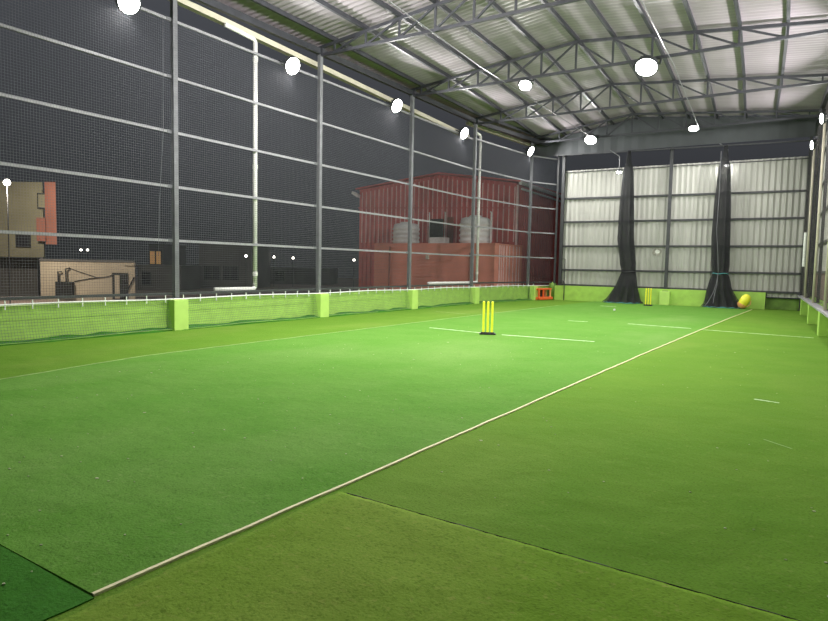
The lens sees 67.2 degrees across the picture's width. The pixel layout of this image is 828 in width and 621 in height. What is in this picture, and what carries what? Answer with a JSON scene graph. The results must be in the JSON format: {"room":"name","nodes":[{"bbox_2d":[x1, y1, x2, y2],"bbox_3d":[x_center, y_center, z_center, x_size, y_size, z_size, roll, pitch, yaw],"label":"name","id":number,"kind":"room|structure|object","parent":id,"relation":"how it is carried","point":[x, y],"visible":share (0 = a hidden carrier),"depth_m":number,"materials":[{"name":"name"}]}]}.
{"room":"sports facility","nodes":[
{"label":"sports facility","id":0,"kind":"room"},
{"bbox_2d":[0,286,548,340],"bbox_3d":[-2.260,-0.188,18.296,0.990,0.657,30.323,4,5,34],"label":"wall","id":1,"kind":"structure","parent":0,"point":[295,309],"depth_m":14.27,"materials":[{"name":"paint"}]},
{"bbox_2d":[0,286,548,320],"bbox_3d":[-2.162,-0.384,18.221,0.790,0.257,30.316,4,5,34],"label":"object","id":2,"kind":"structure","parent":1,"relation":"attached to","point":[398,294],"depth_m":14.14,"materials":[{"name":"paint"}]},
{"bbox_2d":[526,142,533,284],"bbox_3d":[5.390,-4.471,29.005,0.230,6.640,0.280,4,5,33],"label":"steel post","id":3,"kind":"object","parent":1,"relation":"on","point":[532,144],"visible":0.71,"depth_m":28.99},
{"bbox_2d":[0,299,827,620],"bbox_3d":[3.186,0.696,14.179,14.200,0.300,33.200,4,5,33],"label":"floor","id":4,"kind":"structure","parent":0,"point":[651,443],"depth_m":4.88,"materials":[{"name":"carpet"}]},
{"bbox_2d":[0,546,93,620],"bbox_3d":[-4.701,1.170,3.276,6.112,0.008,2.729,4,5,33],"label":"mat","id":5,"kind":"object","parent":4,"relation":"on","point":[37,595],"visible":1,"depth_m":2.78,"materials":[{"name":"carpet"}]},
{"bbox_2d":[167,299,188,330],"bbox_3d":[-5.138,0.090,13.559,0.260,0.665,0.360,4,5,33],"label":"pedestal","id":6,"kind":"object","parent":4,"relation":"on","point":[178,311],"visible":0.9,"depth_m":13.44,"materials":[{"name":"paint"}]},
{"bbox_2d":[165,0,178,298],"bbox_3d":[-5.203,-3.565,13.498,0.230,6.640,0.280,4,5,33],"label":"steel post","id":7,"kind":"object","parent":6,"relation":"on","point":[173,3],"visible":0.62,"depth_m":13.48,"materials":[{"name":"metal"}]},
{"bbox_2d":[0,299,548,345],"bbox_3d":[-1.605,0.063,18.901,0.937,0.089,28.022,4,5,34],"label":"edging","id":8,"kind":"object","parent":4,"relation":"on","point":[509,300],"visible":0.74,"depth_m":14.23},
{"bbox_2d":[314,293,328,316],"bbox_3d":[-2.601,-0.144,17.508,0.260,0.665,0.360,4,5,33],"label":"pedestal","id":9,"kind":"object","parent":4,"relation":"on","point":[322,299],"visible":0.89,"depth_m":17.38,"materials":[{"name":"paint"}]},
{"bbox_2d":[313,54,322,292],"bbox_3d":[-2.666,-3.799,17.446,0.230,6.640,0.280,4,5,33],"label":"steel post","id":10,"kind":"object","parent":9,"relation":"on","point":[319,76],"visible":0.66,"depth_m":17.41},
{"bbox_2d":[0,301,749,595],"bbox_3d":[3.646,0.434,15.773,6.687,0.010,27.400,4,5,33],"label":"artificial turf","id":11,"kind":"object","parent":4,"relation":"on","point":[228,482],"visible":0.98,"depth_m":6.04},
{"bbox_2d":[0,305,558,379],"bbox_3d":[0.218,0.330,16.243,0.494,0.012,21.500,4,5,33],"label":"tape","id":12,"kind":"object","parent":11,"relation":"on","point":[556,305],"visible":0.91,"depth_m":10.74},
{"bbox_2d":[92,309,751,596],"bbox_3d":[6.039,0.612,13.949,0.123,0.012,26.907,4,5,34],"label":"tape","id":13,"kind":"object","parent":11,"relation":"on","point":[154,567],"visible":1,"depth_m":3.90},
{"bbox_2d":[479,301,495,334],"bbox_3d":[1.629,0.165,13.732,0.360,0.737,0.100,2,4,9],"label":"stump","id":14,"kind":"object","parent":11,"relation":"on","point":[487,332],"visible":1,"depth_m":13.71,"materials":[{"name":"yellow plastic"}]},
{"bbox_2d":[643,288,651,305],"bbox_3d":[9.828,-0.567,26.142,0.360,0.737,0.100,3,4,21],"label":"stump","id":15,"kind":"object","parent":11,"relation":"on","point":[645,304],"visible":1,"depth_m":26.12,"materials":[{"name":"yellow plastic"}]},
{"bbox_2d":[406,290,417,308],"bbox_3d":[-0.064,-0.378,21.455,0.260,0.665,0.360,4,5,33],"label":"pedestal","id":16,"kind":"object","parent":4,"relation":"on","point":[412,299],"visible":0.88,"depth_m":21.32,"materials":[{"name":"paint"}]},
{"bbox_2d":[405,95,414,288],"bbox_3d":[-0.130,-4.033,21.393,0.230,6.640,0.280,4,5,33],"label":"steel post","id":17,"kind":"object","parent":16,"relation":"on","point":[412,99],"visible":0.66,"depth_m":21.36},
{"bbox_2d":[2,330,827,596],"bbox_3d":[1.268,0.867,9.023,8.548,0.021,13.970,4,5,33],"label":"turf lint","id":18,"kind":"object","parent":4,"relation":"on","point":[540,330],"visible":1,"depth_m":4.77},
{"bbox_2d":[59,491,800,620],"bbox_3d":[-0.143,1.409,1.145,3.820,0.019,4.644,4,5,33],"label":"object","id":19,"kind":"object","parent":4,"relation":"on","point":[342,556],"visible":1,"depth_m":2.94,"materials":[{"name":"carpet"}]},
{"bbox_2d":[470,287,479,303],"bbox_3d":[2.472,-0.612,25.403,0.260,0.665,0.360,4,5,33],"label":"pedestal","id":20,"kind":"object","parent":4,"relation":"on","point":[474,294],"visible":0.8,"depth_m":25.27,"materials":[{"name":"paint"}]},
{"bbox_2d":[469,123,476,286],"bbox_3d":[2.407,-4.267,25.341,0.230,6.640,0.280,4,5,33],"label":"steel post","id":21,"kind":"object","parent":20,"relation":"on","point":[475,125],"visible":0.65,"depth_m":25.31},
{"bbox_2d":[0,282,551,299],"bbox_3d":[-1.649,-0.721,19.198,1.034,0.105,27.540,4,5,35],"label":"guard rail","id":22,"kind":"object","parent":21,"relation":"attached to","point":[298,289],"visible":0.89,"depth_m":14.41,"materials":[{"name":"metal"}]},
{"bbox_2d":[0,230,553,258],"bbox_3d":[-1.626,-1.880,19.115,1.034,0.105,27.540,4,5,35],"label":"guard rail","id":23,"kind":"object","parent":21,"relation":"attached to","point":[4,231],"visible":0.84,"depth_m":14.47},
{"bbox_2d":[0,161,554,233],"bbox_3d":[-1.603,-3.046,19.031,1.034,0.105,27.540,4,5,35],"label":"guard rail","id":24,"kind":"object","parent":21,"relation":"attached to","point":[1,163],"visible":0.89,"depth_m":14.37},
{"bbox_2d":[0,92,555,209],"bbox_3d":[-1.579,-4.210,18.947,1.034,0.105,27.540,4,5,35],"label":"guard rail","id":25,"kind":"object","parent":21,"relation":"attached to","point":[1,94],"visible":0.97,"depth_m":14.30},
{"bbox_2d":[0,23,556,184],"bbox_3d":[-1.556,-5.369,18.863,1.034,0.105,27.540,4,5,35],"label":"guard rail","id":26,"kind":"object","parent":21,"relation":"attached to","point":[2,24],"visible":0.87,"depth_m":14.20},
{"bbox_2d":[0,0,555,343],"bbox_3d":[-1.510,-3.200,18.707,0.897,6.570,28.122,4,5,34],"label":"safety net","id":27,"kind":"object","parent":26,"relation":"attached to","point":[359,245],"visible":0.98,"depth_m":14.19,"materials":[{"name":"grey"}]},
{"bbox_2d":[0,299,530,344],"bbox_3d":[-1.504,0.081,18.898,0.749,0.038,28.118,4,5,34],"label":"rope","id":28,"kind":"object","parent":27,"relation":"attached to","point":[527,299],"visible":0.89,"depth_m":13.95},
{"bbox_2d":[0,284,548,309],"bbox_3d":[-1.605,-0.575,18.925,0.770,0.160,28.120,4,5,34],"label":"rope","id":29,"kind":"object","parent":27,"relation":"attached to","point":[513,285],"visible":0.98,"depth_m":14.73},
{"bbox_2d":[140,7,557,159],"bbox_3d":[-1.532,-6.553,18.778,1.034,0.105,27.540,4,5,35],"label":"guard rail","id":30,"kind":"object","parent":21,"relation":"attached to","point":[141,8],"visible":0.68,"depth_m":16.85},
{"bbox_2d":[115,0,141,15],"bbox_3d":[-5.640,-6.072,12.269,0.352,0.479,0.552,5,5,39],"label":"spotlight","id":31,"kind":"object","parent":30,"relation":"attached to","point":[132,7],"visible":1,"depth_m":12.28,"materials":[{"name":"metal"}]},
{"bbox_2d":[213,22,257,290],"bbox_3d":[-4.311,-3.622,15.130,0.128,6.335,1.333,4,5,33],"label":"drainpipe","id":32,"kind":"object","parent":30,"relation":"attached to","point":[246,35],"visible":0.92,"depth_m":15.52,"materials":[{"name":"white plastic"}]},
{"bbox_2d":[279,56,300,75],"bbox_3d":[-3.172,-6.330,16.107,0.352,0.479,0.552,5,5,39],"label":"spotlight","id":33,"kind":"object","parent":30,"relation":"attached to","point":[292,63],"visible":1,"depth_m":16.03,"materials":[{"name":"metal"}]},
{"bbox_2d":[386,98,402,112],"bbox_3d":[-0.596,-6.617,20.112,0.352,0.479,0.552,5,5,39],"label":"spotlight","id":34,"kind":"object","parent":30,"relation":"attached to","point":[396,104],"visible":1,"depth_m":20.03,"materials":[{"name":"metal"}]},
{"bbox_2d":[456,127,468,139],"bbox_3d":[1.887,-6.827,23.978,0.352,0.479,0.552,5,5,39],"label":"spotlight","id":35,"kind":"object","parent":30,"relation":"attached to","point":[463,131],"visible":0.98,"depth_m":23.90,"materials":[{"name":"metal"}]},
{"bbox_2d":[523,146,533,155],"bbox_3d":[5.256,-7.254,28.334,0.352,0.479,0.552,5,5,39],"label":"spotlight","id":36,"kind":"object","parent":30,"relation":"attached to","point":[529,151],"visible":1,"depth_m":28.23,"materials":[{"name":"metal"}]},
{"bbox_2d":[427,132,481,284],"bbox_3d":[1.662,-4.153,24.429,0.128,6.255,3.963,4,5,33],"label":"drainpipe","id":37,"kind":"object","parent":21,"relation":"attached to","point":[478,133],"visible":0.82,"depth_m":25.92,"materials":[{"name":"white plastic"}]},
{"bbox_2d":[529,286,537,299],"bbox_3d":[5.594,-0.820,29.144,0.260,0.665,0.360,5,5,39],"label":"pedestal","id":38,"kind":"object","parent":4,"relation":"on","point":[533,292],"visible":0.94,"depth_m":29.01,"materials":[{"name":"paint"}]},
{"bbox_2d":[536,288,552,299],"bbox_3d":[6.087,-0.789,29.417,1.100,0.525,0.400,-3,6,-45],"label":"storage rack","id":39,"kind":"object","parent":4,"relation":"on","point":[541,291],"visible":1,"depth_m":29.29,"materials":[{"name":"orange plastic"}]},
{"bbox_2d":[536,296,552,299],"bbox_3d":[6.082,-0.588,29.432,1.100,0.120,0.400,-3,6,-45],"label":"shelf","id":40,"kind":"object","parent":39,"relation":"attached to","point":[539,297],"depth_m":29.18,"materials":[{"name":"orange plastic"}]},
{"bbox_2d":[548,282,556,299],"bbox_3d":[6.710,-0.965,30.169,0.380,0.852,0.380,4,5,33],"label":"pier","id":41,"kind":"object","parent":4,"relation":"on","point":[551,285],"visible":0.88,"depth_m":30.00,"materials":[{"name":"paint"}]},
{"bbox_2d":[553,156,559,283],"bbox_3d":[6.828,-4.465,29.805,0.190,6.510,0.170,4,5,31],"label":"wall post","id":42,"kind":"object","parent":41,"relation":"on","point":[558,164],"visible":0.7,"depth_m":29.79,"materials":[{"name":"metal"}]},
{"bbox_2d":[659,291,670,304],"bbox_3d":[10.971,-0.544,27.265,0.420,0.600,0.200,4,5,31],"label":"pedestal","id":43,"kind":"object","parent":4,"relation":"on","point":[664,297],"visible":0.92,"depth_m":27.17,"materials":[{"name":"paint"}]},
{"bbox_2d":[664,147,673,288],"bbox_3d":[11.118,-4.144,27.159,0.230,6.600,0.210,4,5,31],"label":"wall post","id":44,"kind":"object","parent":43,"relation":"on","point":[671,150],"visible":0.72,"depth_m":27.11,"materials":[{"name":"metal"}]},
{"bbox_2d":[737,294,750,308],"bbox_3d":[13.456,-0.369,25.394,0.502,0.604,0.283,3,5,27],"label":"bag","id":45,"kind":"object","parent":4,"relation":"on","point":[745,299],"visible":1,"depth_m":25.30,"materials":[{"name":"fabric"}]},
{"bbox_2d":[799,137,812,310],"bbox_3d":[15.485,-3.582,24.621,0.200,7.180,0.180,4,5,31],"label":"wall post","id":46,"kind":"object","parent":4,"relation":"on","point":[811,138],"visible":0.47,"depth_m":24.54,"materials":[{"name":"metal"}]},
{"bbox_2d":[800,299,811,315],"bbox_3d":[14.081,-0.118,22.365,0.360,0.580,0.400,3,5,29],"label":"pedestal","id":47,"kind":"object","parent":4,"relation":"on","point":[803,305],"visible":0.47,"depth_m":22.23,"materials":[{"name":"paint"}]},
{"bbox_2d":[797,295,827,317],"bbox_3d":[8.994,0.107,13.447,0.200,0.045,26.346,3,5,29],"label":"wall ledge","id":48,"kind":"object","parent":47,"relation":"on","point":[807,300],"visible":0.83,"depth_m":17.09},
{"bbox_2d":[804,148,815,297],"bbox_3d":[13.970,-3.126,22.007,0.070,5.355,0.070,4,5,33],"label":"mast","id":49,"kind":"object","parent":48,"relation":"on","point":[813,160],"visible":0.97,"depth_m":21.98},
{"bbox_2d":[806,108,822,297],"bbox_3d":[14.165,-3.752,22.024,0.205,6.620,0.205,4,5,33],"label":"steel post","id":50,"kind":"object","parent":48,"relation":"on","point":[821,109],"visible":0.94,"depth_m":21.99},
{"bbox_2d":[816,85,827,123],"bbox_3d":[8.961,-6.554,12.300,0.120,0.160,27.047,3,5,29],"label":"beam","id":51,"kind":"structure","parent":50,"relation":"on","point":[825,98],"depth_m":21.11,"materials":[{"name":"metal"}]},
{"bbox_2d":[812,123,825,302],"bbox_3d":[11.848,-2.896,18.232,0.070,5.355,0.070,4,5,33],"label":"mast","id":52,"kind":"object","parent":48,"relation":"on","point":[824,125],"visible":1,"depth_m":18.21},
{"bbox_2d":[819,112,827,123],"bbox_3d":[11.903,-5.569,18.062,0.201,0.334,0.384,2,4,16],"label":"spotlight","id":53,"kind":"object","parent":52,"relation":"attached to","point":[823,118],"visible":0.98,"depth_m":17.98,"materials":[{"name":"metal"}]},
{"bbox_2d":[814,131,827,302],"bbox_3d":[12.042,-3.522,18.248,0.205,6.620,0.205,4,5,33],"label":"steel post","id":54,"kind":"object","parent":48,"relation":"on","point":[826,162],"visible":0.84,"depth_m":18.29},
{"bbox_2d":[801,108,827,310],"bbox_3d":[8.969,-2.737,13.116,0.030,5.670,26.047,3,5,29],"label":"safety net","id":55,"kind":"object","parent":54,"relation":"attached to","point":[826,108],"visible":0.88,"depth_m":18.17,"materials":[{"name":"brown"}]},
{"bbox_2d":[802,232,806,266],"bbox_3d":[14.405,-2.247,22.982,0.092,1.250,0.092,-2,5,-35],"label":"roll","id":56,"kind":"object","parent":55,"relation":"hanging from","point":[805,233],"visible":1,"depth_m":22.94,"materials":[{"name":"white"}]},
{"bbox_2d":[823,244,827,309],"bbox_3d":[9.823,-2.676,14.630,0.070,5.355,0.070,4,5,33],"label":"mast","id":57,"kind":"object","parent":48,"relation":"on","point":[826,274],"visible":0.77,"depth_m":14.76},
{"bbox_2d":[807,304,822,324],"bbox_3d":[11.958,0.112,18.589,0.360,0.580,0.400,3,5,29],"label":"pedestal","id":58,"kind":"object","parent":4,"relation":"on","point":[812,314],"visible":0.59,"depth_m":18.46,"materials":[{"name":"paint"}]},
{"bbox_2d":[817,312,827,336],"bbox_3d":[9.933,0.331,14.988,0.360,0.580,0.400,3,5,29],"label":"pedestal","id":59,"kind":"object","parent":4,"relation":"on","point":[822,327],"visible":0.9,"depth_m":14.87,"materials":[{"name":"paint"}]},
{"bbox_2d":[216,0,634,142],"bbox_3d":[0.643,-7.555,17.065,6.200,0.858,27.725,4,5,33],"label":"ceiling","id":60,"kind":"structure","parent":0,"point":[541,24],"depth_m":18.45,"materials":[{"name":"metal"}]},
{"bbox_2d":[169,0,469,138],"bbox_3d":[-3.403,-6.867,16.477,0.160,0.880,20.705,4,5,33],"label":"gutter","id":61,"kind":"object","parent":60,"relation":"attached to","point":[187,4],"visible":0.67,"depth_m":16.75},
{"bbox_2d":[194,0,548,146],"bbox_3d":[-1.509,-7.226,18.708,0.841,0.160,27.525,4,5,34],"label":"beam","id":62,"kind":"structure","parent":60,"relation":"attached to","point":[216,5],"depth_m":17.92,"materials":[{"name":"metal"}]},
{"bbox_2d":[316,0,582,56],"bbox_3d":[2.713,-7.116,13.823,12.778,0.907,0.100,4,5,33],"label":"roof truss","id":63,"kind":"object","parent":62,"relation":"attached to","point":[431,7],"visible":0.98,"depth_m":15.41,"materials":[{"name":"metal"}]},
{"bbox_2d":[466,122,534,147],"bbox_3d":[4.023,-7.770,27.779,0.140,0.120,6.025,4,5,38],"label":"gutter","id":64,"kind":"object","parent":62,"relation":"attached to","point":[470,124],"visible":0.79,"depth_m":27.38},
{"bbox_2d":[409,19,827,96],"bbox_3d":[5.133,-7.358,17.845,12.501,0.907,0.100,4,5,33],"label":"roof truss","id":65,"kind":"object","parent":62,"relation":"attached to","point":[777,37],"visible":0.97,"depth_m":17.45,"materials":[{"name":"metal"}]},
{"bbox_2d":[518,78,533,90],"bbox_3d":[3.387,-6.876,18.931,0.480,0.355,0.401,3,4,21],"label":"spotlight","id":66,"kind":"object","parent":65,"relation":"hanging from","point":[525,84],"visible":1,"depth_m":18.88,"materials":[{"name":"metal"}]},
{"bbox_2d":[633,54,661,76],"bbox_3d":[6.314,-6.652,16.902,0.720,0.529,0.603,4,5,33],"label":"spotlight","id":67,"kind":"object","parent":65,"relation":"hanging from","point":[646,65],"visible":1,"depth_m":16.83,"materials":[{"name":"metal"}]},
{"bbox_2d":[473,73,827,124],"bbox_3d":[7.553,-7.600,21.867,12.224,0.907,0.100,4,5,33],"label":"roof truss","id":68,"kind":"object","parent":62,"relation":"attached to","point":[792,77],"visible":0.98,"depth_m":21.37,"materials":[{"name":"metal"}]},
{"bbox_2d":[530,109,825,143],"bbox_3d":[10.197,-7.827,25.748,11.417,0.907,0.100,4,5,33],"label":"roof truss","id":69,"kind":"object","parent":62,"relation":"attached to","point":[799,116],"visible":0.93,"depth_m":25.30,"materials":[{"name":"metal"}]},
{"bbox_2d":[387,0,591,137],"bbox_3d":[1.443,-6.880,16.810,0.258,0.044,24.512,4,5,31],"label":"conduit pipe","id":70,"kind":"object","parent":69,"relation":"attached to","point":[387,0],"visible":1,"depth_m":17.26,"materials":[{"name":"grey metal"}]},
{"bbox_2d":[583,133,598,144],"bbox_3d":[7.727,-7.502,27.243,0.624,0.460,0.522,3,5,25],"label":"spotlight","id":71,"kind":"object","parent":69,"relation":"hanging from","point":[588,140],"visible":0.95,"depth_m":27.18,"materials":[{"name":"metal"}]},
{"bbox_2d":[641,0,699,128],"bbox_3d":[6.634,-6.766,16.465,0.188,0.032,19.524,4,5,30],"label":"conduit pipe","id":72,"kind":"object","parent":69,"relation":"attached to","point":[641,0],"visible":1,"depth_m":15.81,"materials":[{"name":"grey metal"}]},
{"bbox_2d":[687,123,700,131],"bbox_3d":[11.204,-7.354,24.998,0.417,0.293,0.455,-1,4,-23],"label":"spotlight","id":73,"kind":"object","parent":69,"relation":"hanging from","point":[693,127],"visible":0.99,"depth_m":24.93,"materials":[{"name":"metal"}]},
{"bbox_2d":[250,0,552,140],"bbox_3d":[-1.315,-7.434,18.341,0.857,0.148,27.695,4,5,34],"label":"roof purlin","id":74,"kind":"structure","parent":60,"relation":"attached to","point":[262,3],"depth_m":18.50,"materials":[{"name":"metal"}]},
{"bbox_2d":[312,0,545,140],"bbox_3d":[-0.573,-7.410,17.860,0.430,0.325,27.701,4,5,31],"label":"roof purlin","id":75,"kind":"structure","parent":60,"relation":"attached to","point":[322,3],"depth_m":18.34,"materials":[{"name":"metal"}]},
{"bbox_2d":[371,0,566,135],"bbox_3d":[0.322,-7.493,17.280,0.430,0.271,27.700,4,5,31],"label":"purlin","id":76,"kind":"structure","parent":60,"relation":"attached to","point":[381,3],"depth_m":18.52,"materials":[{"name":"metal"}]},
{"bbox_2d":[429,0,590,130],"bbox_3d":[1.217,-7.575,16.700,0.430,0.218,27.700,4,5,31],"label":"purlin","id":77,"kind":"structure","parent":60,"relation":"attached to","point":[444,8],"depth_m":18.62,"materials":[{"name":"metal"}]},
{"bbox_2d":[485,0,613,124],"bbox_3d":[2.111,-7.657,16.120,0.430,0.164,27.699,4,5,31],"label":"purlin","id":78,"kind":"structure","parent":60,"relation":"attached to","point":[494,5],"depth_m":18.46,"materials":[{"name":"metal"}]},
{"bbox_2d":[539,0,639,118],"bbox_3d":[3.006,-7.739,15.540,0.430,0.110,27.698,4,5,31],"label":"roof purlin","id":79,"kind":"structure","parent":60,"relation":"attached to","point":[551,10],"depth_m":18.77,"materials":[{"name":"metal"}]},
{"bbox_2d":[535,116,827,156],"bbox_3d":[10.889,-7.702,26.768,11.904,1.384,0.020,4,5,31],"label":"wall","id":80,"kind":"structure","parent":0,"point":[804,127],"depth_m":26.59,"materials":[{"name":"metal"}]},
{"bbox_2d":[554,139,817,155],"bbox_3d":[11.093,-6.912,26.610,10.505,0.210,0.050,4,5,31],"label":"rail","id":81,"kind":"object","parent":80,"relation":"attached to","point":[813,139],"visible":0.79,"depth_m":26.23,"materials":[{"name":"metal"}]},
{"bbox_2d":[603,151,642,303],"bbox_3d":[9.447,-3.687,27.737,1.863,6.761,1.067,4,5,33],"label":"curtain","id":82,"kind":"object","parent":81,"relation":"hanging from","point":[619,295],"visible":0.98,"depth_m":27.63,"materials":[{"name":"black fabric"}]},
{"bbox_2d":[701,145,744,308],"bbox_3d":[12.897,-3.428,25.659,1.696,6.681,1.067,4,5,33],"label":"curtain","id":83,"kind":"object","parent":81,"relation":"hanging from","point":[718,273],"visible":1,"depth_m":25.68,"materials":[{"name":"black fabric"}]},
{"bbox_2d":[562,156,812,297],"bbox_3d":[11.472,-3.549,27.213,10.108,5.620,0.042,4,5,31],"label":"wall","id":84,"kind":"structure","parent":0,"point":[781,174],"depth_m":26.91,"materials":[{"name":"metal"}]},
{"bbox_2d":[554,285,765,308],"bbox_3d":[10.623,-0.635,27.809,8.834,0.690,0.400,4,5,31],"label":"wall","id":85,"kind":"structure","parent":84,"relation":"attached to","point":[679,297],"depth_m":27.55,"materials":[{"name":"paint"}]},
{"bbox_2d":[558,156,565,285],"bbox_3d":[7.059,-4.451,29.666,0.240,6.510,0.220,4,5,31],"label":"wall post","id":86,"kind":"object","parent":85,"relation":"on","point":[564,157],"visible":0.78,"depth_m":29.62,"materials":[{"name":"metal"}]},
{"bbox_2d":[562,284,799,293],"bbox_3d":[11.219,-0.973,27.440,9.884,0.105,0.060,4,5,31],"label":"beam","id":87,"kind":"structure","parent":84,"relation":"attached to","point":[782,292],"depth_m":27.10,"materials":[{"name":"metal"}]},
{"bbox_2d":[562,269,800,274],"bbox_3d":[11.233,-1.711,27.387,9.884,0.125,0.060,4,5,31],"label":"beam","id":88,"kind":"structure","parent":84,"relation":"attached to","point":[781,273],"depth_m":27.01,"materials":[{"name":"metal"}]},
{"bbox_2d":[563,245,802,246],"bbox_3d":[11.255,-2.813,27.308,9.884,0.095,0.060,4,5,31],"label":"beam","id":89,"kind":"structure","parent":84,"relation":"attached to","point":[563,245],"depth_m":27.01,"materials":[{"name":"metal"}]},
{"bbox_2d":[564,217,804,222],"bbox_3d":[11.278,-3.940,27.226,9.884,0.095,0.060,4,5,31],"label":"beam","id":90,"kind":"structure","parent":84,"relation":"attached to","point":[767,218],"depth_m":26.86,"materials":[{"name":"metal"}]},
{"bbox_2d":[565,189,805,199],"bbox_3d":[11.300,-5.022,27.148,9.884,0.125,0.060,4,5,31],"label":"beam","id":91,"kind":"structure","parent":84,"relation":"attached to","point":[777,191],"depth_m":26.75,"materials":[{"name":"metal"}]},
{"bbox_2d":[566,158,807,172],"bbox_3d":[11.324,-6.263,27.059,9.884,0.040,0.060,4,5,31],"label":"beam","id":92,"kind":"structure","parent":84,"relation":"attached to","point":[796,158],"depth_m":26.68,"materials":[{"name":"metal"}]},
{"bbox_2d":[547,0,827,116],"bbox_3d":[6.135,-7.270,13.553,7.806,0.701,28.012,4,5,31],"label":"ceiling","id":93,"kind":"structure","parent":0,"point":[808,54],"depth_m":17.98,"materials":[{"name":"metal"}]},
{"bbox_2d":[585,0,663,118],"bbox_3d":[3.896,-7.585,14.977,0.430,0.121,27.698,4,5,31],"label":"roof purlin","id":94,"kind":"structure","parent":93,"relation":"attached to","point":[590,3],"depth_m":18.04,"materials":[{"name":"metal"}]},
{"bbox_2d":[632,0,690,118],"bbox_3d":[4.786,-7.430,14.414,0.430,0.131,27.699,4,5,31],"label":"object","id":95,"kind":"structure","parent":93,"relation":"attached to","point":[639,7],"depth_m":17.95,"materials":[{"name":"metal"}]},
{"bbox_2d":[682,0,718,118],"bbox_3d":[5.676,-7.275,13.851,0.430,0.142,27.699,4,5,31],"label":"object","id":96,"kind":"structure","parent":93,"relation":"attached to","point":[685,2],"depth_m":17.45,"materials":[{"name":"metal"}]},
{"bbox_2d":[733,0,747,117],"bbox_3d":[6.566,-7.121,13.289,0.430,0.152,27.699,4,5,31],"label":"roof purlin","id":97,"kind":"structure","parent":93,"relation":"attached to","point":[736,4],"depth_m":17.33,"materials":[{"name":"metal"}]},
{"bbox_2d":[775,0,790,117],"bbox_3d":[7.456,-6.966,12.726,0.430,0.163,27.699,4,5,31],"label":"roof purlin","id":98,"kind":"structure","parent":93,"relation":"attached to","point":[788,1],"depth_m":17.40,"materials":[{"name":"metal"}]},
{"bbox_2d":[815,130,827,301],"bbox_3d":[9.542,-3.007,13.057,0.030,6.300,26.594,3,5,29],"label":"wall","id":99,"kind":"structure","parent":0,"point":[826,215],"depth_m":22.18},
{"bbox_2d":[765,298,822,309],"bbox_3d":[15.473,-0.244,25.395,1.985,0.450,0.150,4,5,31],"label":"trim","id":100,"kind":"structure","parent":99,"relation":"attached to","point":[771,303],"depth_m":25.54,"materials":[{"name":"paint"}]},
{"label":"outside","id":101,"kind":"structure","parent":0,"visible":0},
{"bbox_2d":[0,276,358,303],"bbox_3d":[-27.658,-1.710,56.348,82.700,0.400,125.000,4,5,33],"label":"ground","id":102,"kind":"structure","parent":101,"point":[340,280],"depth_m":57.65,"materials":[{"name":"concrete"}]},
{"bbox_2d":[3,179,10,303],"bbox_3d":[-23.583,-4.000,36.254,0.400,7.220,0.400,4,5,33],"label":"street lamp","id":103,"kind":"object","parent":102,"relation":"on","point":[7,181],"visible":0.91,"depth_m":36.16,"materials":[{"name":"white metal"}]},
{"bbox_2d":[0,180,56,296],"bbox_3d":[-29.321,-4.987,44.066,11.114,7.837,5.707,1,4,0],"label":"apartment building","id":104,"kind":"structure","parent":102,"relation":"on","point":[21,248],"depth_m":41.64,"materials":[{"name":"beige paint"}]},
{"bbox_2d":[39,259,135,300],"bbox_3d":[-21.394,-1.993,40.804,6.971,2.650,2.030,1,4,0],"label":"hut","id":105,"kind":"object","parent":102,"relation":"on","point":[110,280],"visible":0.79,"depth_m":40.05,"materials":[{"name":"beige paint"}]},
{"bbox_2d":[148,244,186,264],"bbox_3d":[-26.479,-4.866,67.133,1.740,4.390,6.215,1,4,0],"label":"building","id":106,"kind":"structure","parent":102,"relation":"on","point":[154,259],"depth_m":64.14,"materials":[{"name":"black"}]},
{"bbox_2d":[136,265,200,290],"bbox_3d":[-22.884,-3.125,58.559,4.064,2.294,5.215,1,4,0],"label":"building","id":107,"kind":"structure","parent":102,"relation":"on","point":[149,280],"depth_m":56.11,"materials":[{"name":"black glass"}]},
{"bbox_2d":[199,242,270,288],"bbox_3d":[-18.790,-4.766,66.140,5.472,4.639,8.215,1,4,0],"label":"building","id":108,"kind":"structure","parent":102,"relation":"on","point":[240,261],"depth_m":62.14,"materials":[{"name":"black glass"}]},
{"bbox_2d":[270,267,337,284],"bbox_3d":[-15.417,-4.725,84.049,9.442,2.116,8.215,1,4,0],"label":"building","id":109,"kind":"structure","parent":102,"relation":"on","point":[281,278],"depth_m":80.08,"materials":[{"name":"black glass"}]},
{"bbox_2d":[374,243,522,289],"bbox_3d":[1.746,-1.661,34.073,7.372,3.881,3.530,4,5,33],"label":"wall","id":110,"kind":"structure","parent":102,"relation":"on","point":[415,259],"depth_m":32.46,"materials":[{"name":"paint"}]},
{"bbox_2d":[392,221,419,242],"bbox_3d":[-0.452,-4.502,35.727,1.550,1.450,1.550,0,4,-12],"label":"water tank","id":111,"kind":"object","parent":110,"relation":"on","point":[395,239],"visible":0.62,"depth_m":35.12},
{"bbox_2d":[428,212,445,242],"bbox_3d":[1.317,-4.695,35.769,1.120,1.900,0.120,4,5,33],"label":"hoarding","id":112,"kind":"object","parent":110,"relation":"on","point":[433,230],"visible":0.48,"depth_m":35.71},
{"bbox_2d":[429,237,448,242],"bbox_3d":[1.403,-3.866,34.454,1.000,0.420,0.500,4,5,33],"label":"roof unit","id":113,"kind":"structure","parent":110,"relation":"on","point":[431,238],"depth_m":34.22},
{"bbox_2d":[459,211,491,242],"bbox_3d":[3.279,-4.397,33.336,1.693,1.734,1.693,0,4,-12],"label":"water tank","id":114,"kind":"object","parent":110,"relation":"on","point":[467,219],"visible":0.58,"depth_m":32.69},
{"bbox_2d":[351,172,560,290],"bbox_3d":[3.117,-4.246,40.470,11.532,8.170,8.600,4,5,33],"label":"shed","id":115,"kind":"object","parent":102,"relation":"on","point":[364,270],"visible":0.48,"depth_m":37.07,"materials":[{"name":"paint"}]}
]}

